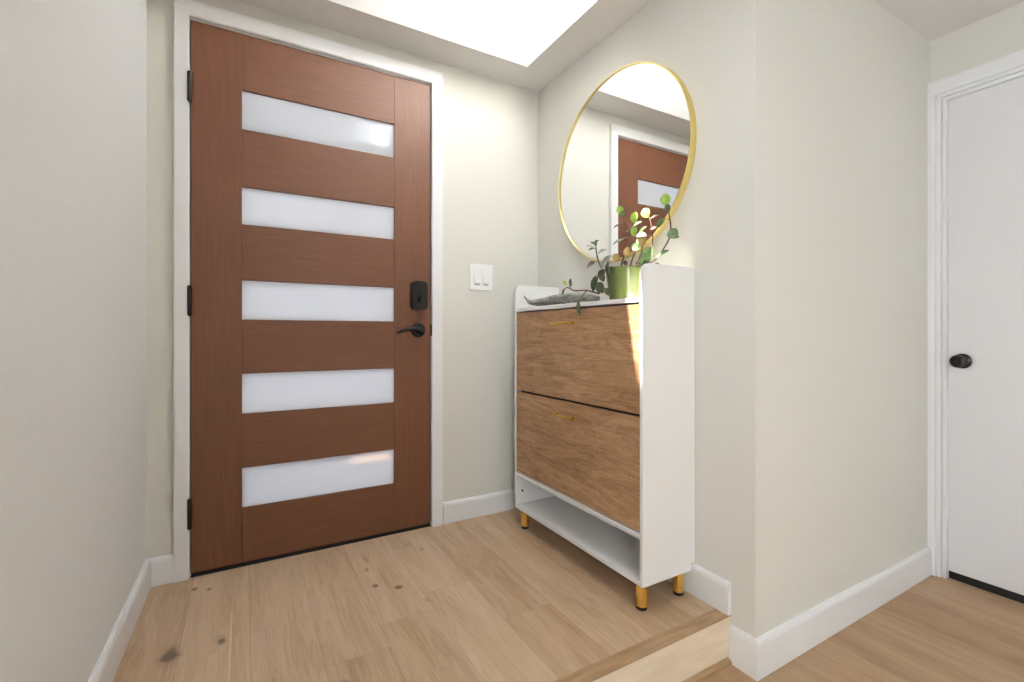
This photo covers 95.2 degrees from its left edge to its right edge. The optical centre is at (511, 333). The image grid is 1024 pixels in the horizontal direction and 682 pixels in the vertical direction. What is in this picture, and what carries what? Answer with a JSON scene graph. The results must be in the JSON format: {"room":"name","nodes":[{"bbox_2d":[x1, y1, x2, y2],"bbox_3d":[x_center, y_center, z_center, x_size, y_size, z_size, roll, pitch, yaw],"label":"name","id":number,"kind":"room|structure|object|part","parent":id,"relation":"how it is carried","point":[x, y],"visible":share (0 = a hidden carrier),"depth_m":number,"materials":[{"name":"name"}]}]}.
{"room":"entryway","nodes":[
{"label":"entryway","id":0,"kind":"room"},
{"bbox_2d":[0,0,146,681],"bbox_3d":[-0.221,-0.114,-0.391,0.100,2.499,4.784,0,0,-29],"label":"wall","id":1,"kind":"structure","parent":0,"point":[73,73],"depth_m":0.96,"materials":[{"name":"white paint"}]},
{"bbox_2d":[88,559,150,681],"bbox_3d":[-0.147,0.913,-0.406,0.015,0.243,4.683,0,0,-29],"label":"baseboard","id":2,"kind":"structure","parent":1,"relation":"attached to","point":[106,667],"depth_m":1.30,"materials":[{"name":"white paint"}]},
{"bbox_2d":[147,0,537,574],"bbox_3d":[-0.686,-0.164,2.058,2.057,2.399,0.130,0,0,-30],"label":"wall","id":3,"kind":"structure","parent":0,"point":[490,126],"depth_m":2.23,"materials":[{"name":"white paint"}]},
{"bbox_2d":[174,0,442,582],"bbox_3d":[-0.792,-0.158,1.968,1.019,2.097,0.121,0,0,-30],"label":"door frame","id":4,"kind":"structure","parent":3,"relation":"attached to","point":[185,11],"depth_m":1.70,"materials":[{"name":"white paint"}]},
{"bbox_2d":[187,20,431,572],"bbox_3d":[-0.770,-0.133,1.922,0.933,2.017,0.103,0,0,-30],"label":"door","id":5,"kind":"structure","parent":3,"relation":"in","point":[308,294],"depth_m":1.89,"materials":[{"name":"brown wood"}]},
{"bbox_3d":[-0.782,-0.854,1.938,0.585,0.148,0.008,0,0,-30],"label":"glass pane","id":6,"kind":"part","parent":5,"relation":"part of","materials":[{"name":"white glass"}]},
{"bbox_3d":[-0.782,-0.488,1.938,0.585,0.142,0.008,0,0,-30],"label":"glass pane","id":7,"kind":"part","parent":5,"relation":"part of","materials":[{"name":"white glass"}]},
{"bbox_3d":[-0.782,-0.128,1.938,0.585,0.150,0.008,0,0,-30],"label":"glass pane","id":8,"kind":"part","parent":5,"relation":"part of","materials":[{"name":"white glass"}]},
{"bbox_3d":[-0.782,0.231,1.938,0.585,0.153,0.008,0,0,-30],"label":"glass pane","id":9,"kind":"part","parent":5,"relation":"part of","materials":[{"name":"white glass"}]},
{"bbox_3d":[-0.782,0.590,1.938,0.585,0.152,0.008,0,0,-30],"label":"glass pane","id":10,"kind":"part","parent":5,"relation":"part of","materials":[{"name":"white glass"}]},
{"bbox_3d":[-0.451,-0.012,2.059,0.112,0.031,0.020,0,0,-27],"label":"lever","id":11,"kind":"part","parent":5,"relation":"part of","materials":[{"name":"black metal"}]},
{"bbox_2d":[148,489,516,586],"bbox_3d":[-0.575,0.840,2.039,1.644,0.098,0.015,0,0,-30],"label":"baseboard","id":12,"kind":"structure","parent":3,"relation":"attached to","point":[162,567],"depth_m":2.23,"materials":[{"name":"white paint"}]},
{"bbox_2d":[469,263,492,290],"bbox_3d":[-0.149,-0.275,2.284,0.126,0.126,0.012,0,0,-30],"label":"light switch","id":13,"kind":"object","parent":3,"relation":"attached to","point":[480,275],"visible":1,"depth_m":2.28,"materials":[{"name":"white plastic"}]},
{"bbox_2d":[113,508,715,681],"bbox_3d":[-0.399,0.960,1.538,2.037,0.140,1.099,0,0,-30],"label":"floor","id":14,"kind":"structure","parent":0,"point":[486,598],"depth_m":1.49,"materials":[{"name":"brown wood"}]},
{"bbox_2d":[191,523,429,577],"bbox_3d":[-0.783,0.882,1.947,0.915,0.015,0.046,0,0,-30],"label":"threshold","id":15,"kind":"object","parent":14,"relation":"on","point":[210,571],"visible":0.53,"depth_m":1.89,"materials":[{"name":"black rubber"}]},
{"bbox_2d":[515,263,694,610],"bbox_3d":[0.305,0.333,1.876,0.276,1.114,0.804,0,0,-30],"label":"cabinet","id":16,"kind":"object","parent":14,"relation":"on","point":[605,394],"visible":1,"depth_m":1.60,"materials":[{"name":"white laminate"}]},
{"bbox_3d":[0.060,0.842,2.139,0.037,0.073,0.037,0,0,-30],"label":"leg","id":17,"kind":"part","parent":16,"relation":"part of","materials":[{"name":"gold metal"}]},
{"bbox_3d":[0.122,0.291,2.227,0.246,1.029,0.013,0,0,-30],"label":"panel","id":18,"kind":"part","parent":16,"relation":"part of","materials":[{"name":"white laminate"}]},
{"bbox_2d":[523,292,599,305],"bbox_3d":[0.176,-0.148,1.948,0.049,0.057,0.520,0,0,-32],"label":"branch","id":19,"kind":"object","parent":16,"relation":"on","point":[565,298],"visible":0.98,"depth_m":1.87,"materials":[{"name":"grey wood"}]},
{"bbox_3d":[0.199,0.323,1.818,0.033,0.013,0.144,0,0,-30],"label":"bar handle","id":20,"kind":"part","parent":16,"relation":"part of","materials":[{"name":"gold metal"}]},
{"bbox_3d":[0.199,-0.040,1.818,0.033,0.013,0.144,0,0,-30],"label":"bar handle","id":21,"kind":"part","parent":16,"relation":"part of","materials":[{"name":"gold metal"}]},
{"bbox_3d":[0.221,0.450,1.828,0.016,0.365,0.774,0,0,-30],"label":"flap door","id":22,"kind":"part","parent":16,"relation":"part of","materials":[{"name":"brown wood"}]},
{"bbox_3d":[0.221,0.083,1.828,0.016,0.352,0.774,0,0,-30],"label":"flap door","id":23,"kind":"part","parent":16,"relation":"part of","materials":[{"name":"brown wood"}]},
{"bbox_2d":[522,391,639,415],"bbox_3d":[0.322,0.271,1.886,0.194,0.014,0.778,0,0,-30],"label":"drawer gap","id":24,"kind":"object","parent":16,"relation":"attached to","point":[522,391],"depth_m":1.77,"materials":[{"name":"wood"}]},
{"bbox_3d":[0.404,0.346,1.933,0.007,0.891,0.778,0,0,-30],"label":"panel","id":25,"kind":"part","parent":16,"relation":"part of","materials":[{"name":"white laminate"}]},
{"bbox_2d":[562,193,678,314],"bbox_3d":[0.378,-0.265,1.686,0.480,0.396,0.158,0,0,35],"label":"potted plant","id":26,"kind":"object","parent":16,"relation":"on","point":[622,281],"visible":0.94,"depth_m":1.61,"materials":[{"name":"green plant"}]},
{"bbox_3d":[0.279,-0.187,1.733,0.019,0.094,0.199,0,0,-38],"label":"stem","id":27,"kind":"part","parent":26,"relation":"part of","materials":[{"name":"brown"}]},
{"bbox_3d":[0.337,-0.269,1.688,0.022,0.121,0.104,0,0,-42],"label":"stem","id":28,"kind":"part","parent":26,"relation":"part of","materials":[{"name":"brown"}]},
{"bbox_3d":[0.408,-0.174,1.671,0.147,0.116,0.147,0,0,-30],"label":"pot","id":29,"kind":"part","parent":26,"relation":"part of","materials":[{"name":"green ceramic"}]},
{"bbox_3d":[0.402,-0.316,1.641,0.016,0.214,0.045,0,0,-30],"label":"stem","id":30,"kind":"part","parent":26,"relation":"part of","materials":[{"name":"brown"}]},
{"bbox_3d":[0.428,-0.305,1.647,0.006,0.191,0.042,0,0,-30],"label":"stem","id":31,"kind":"part","parent":26,"relation":"part of","materials":[{"name":"brown"}]},
{"bbox_3d":[0.430,-0.278,1.608,0.010,0.140,0.061,0,0,-21],"label":"stem","id":32,"kind":"part","parent":26,"relation":"part of","materials":[{"name":"brown"}]},
{"bbox_3d":[0.455,-0.307,1.619,0.005,0.198,0.087,0,0,-30],"label":"stem","id":33,"kind":"part","parent":26,"relation":"part of","materials":[{"name":"brown"}]},
{"bbox_3d":[0.484,-0.318,1.584,0.009,0.221,0.137,0,0,-34],"label":"stem","id":34,"kind":"part","parent":26,"relation":"part of","materials":[{"name":"brown"}]},
{"bbox_3d":[0.419,0.842,1.513,0.037,0.073,0.037,0,0,-30],"label":"leg","id":35,"kind":"part","parent":16,"relation":"part of","materials":[{"name":"gold metal"}]},
{"bbox_3d":[0.515,0.291,1.540,0.246,1.029,0.013,0,0,-30],"label":"panel","id":36,"kind":"part","parent":16,"relation":"part of","materials":[{"name":"white laminate"}]},
{"bbox_3d":[0.568,0.842,1.598,0.037,0.073,0.037,0,0,-30],"label":"leg","id":37,"kind":"part","parent":16,"relation":"part of","materials":[{"name":"gold metal"}]},
{"bbox_2d":[235,0,1023,92],"bbox_3d":[1.039,-1.270,0.274,3.476,0.012,4.882,0,0,-30],"label":"ceiling","id":38,"kind":"structure","parent":0,"point":[932,19],"depth_m":1.93,"materials":[{"name":"white paint"}]},
{"bbox_2d":[329,0,596,65],"bbox_3d":[-0.209,-1.562,1.486,1.314,0.596,1.086,0,0,-30],"label":"skylight","id":39,"kind":"object","parent":38,"relation":"attached to","point":[517,31],"visible":1,"depth_m":2.02,"materials":[{"name":"white glass"}]},
{"bbox_2d":[538,0,755,637],"bbox_3d":[0.462,-0.114,2.004,0.120,2.499,1.305,0,0,-30],"label":"wall","id":40,"kind":"structure","parent":0,"point":[710,45],"depth_m":1.53,"materials":[{"name":"white paint"}]},
{"bbox_2d":[558,61,696,261],"bbox_3d":[0.425,-0.681,1.917,0.027,0.770,0.770,0,0,-30],"label":"round mirror","id":41,"kind":"object","parent":40,"relation":"attached to","point":[632,142],"visible":0.91,"depth_m":1.85,"materials":[{"name":"gold metal"}]},
{"bbox_2d":[667,563,730,615],"bbox_3d":[0.408,0.838,1.962,0.015,0.102,1.124,0,0,-30],"label":"baseboard","id":42,"kind":"structure","parent":40,"relation":"attached to","point":[714,590],"depth_m":1.53,"materials":[{"name":"white paint"}]},
{"bbox_2d":[756,0,929,637],"bbox_3d":[1.294,-0.114,1.798,1.359,2.499,0.120,0,0,-30],"label":"wall","id":43,"kind":"structure","parent":0,"point":[842,85],"depth_m":1.63,"materials":[{"name":"white paint"}]},
{"bbox_2d":[682,657,731,681],"bbox_3d":[-0.107,1.027,1.015,1.823,0.017,0.018,0,0,-30],"label":"trim","id":44,"kind":"structure","parent":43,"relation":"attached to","point":[721,665],"depth_m":1.42,"materials":[{"name":"brown wood"}]},
{"bbox_2d":[729,547,931,681],"bbox_3d":[1.240,0.976,1.736,1.233,0.116,0.095,0,0,-30],"label":"baseboard","id":45,"kind":"structure","parent":43,"relation":"attached to","point":[758,657],"depth_m":1.56,"materials":[{"name":"white paint"}]},
{"bbox_2d":[702,575,1023,681],"bbox_3d":[1.379,1.095,-0.219,3.376,0.120,3.688,0,0,-30],"label":"floor","id":46,"kind":"structure","parent":0,"point":[939,629],"depth_m":1.55,"materials":[{"name":"brown wood"}]},
{"bbox_2d":[593,616,730,681],"bbox_3d":[-0.112,0.965,1.035,1.836,0.140,0.029,0,0,-30],"label":"stair riser","id":47,"kind":"structure","parent":46,"relation":"on","point":[689,656],"depth_m":1.37,"materials":[{"name":"brown wood"}]},
{"bbox_2d":[553,609,730,681],"bbox_3d":[-0.115,0.892,1.041,1.836,0.006,0.046,0,0,-30],"label":"stair nosing","id":48,"kind":"object","parent":47,"relation":"on","point":[599,669],"depth_m":1.32,"materials":[{"name":"brown wood"}]},
{"bbox_2d":[949,570,1023,603],"bbox_3d":[2.051,1.017,1.655,0.028,0.034,0.762,0,0,-30],"label":"threshold","id":49,"kind":"object","parent":46,"relation":"on","point":[1017,597],"visible":0.8,"depth_m":1.88,"materials":[{"name":"black rubber"}]},
{"bbox_2d":[930,2,1023,82],"bbox_3d":[2.713,-0.114,0.568,0.120,2.499,3.527,0,0,-30],"label":"wall","id":50,"kind":"structure","parent":0,"point":[1000,34],"depth_m":1.89,"materials":[{"name":"white paint"}]},
{"bbox_2d":[928,49,1023,578],"bbox_3d":[2.040,-0.021,1.649,0.072,2.112,0.952,0,0,-30],"label":"door frame","id":51,"kind":"structure","parent":50,"relation":"attached to","point":[1009,67],"depth_m":1.99,"materials":[{"name":"white paint"}]},
{"bbox_2d":[948,76,1023,594],"bbox_3d":[2.024,0.010,1.639,0.100,1.983,0.762,0,0,-30],"label":"door","id":52,"kind":"structure","parent":50,"relation":"in","point":[986,126],"depth_m":1.88,"materials":[{"name":"white paint"}]},
{"bbox_3d":[1.840,0.114,1.921,0.061,0.062,0.062,0,0,-30],"label":"knob","id":53,"kind":"part","parent":52,"relation":"part of","materials":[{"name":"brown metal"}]}
]}

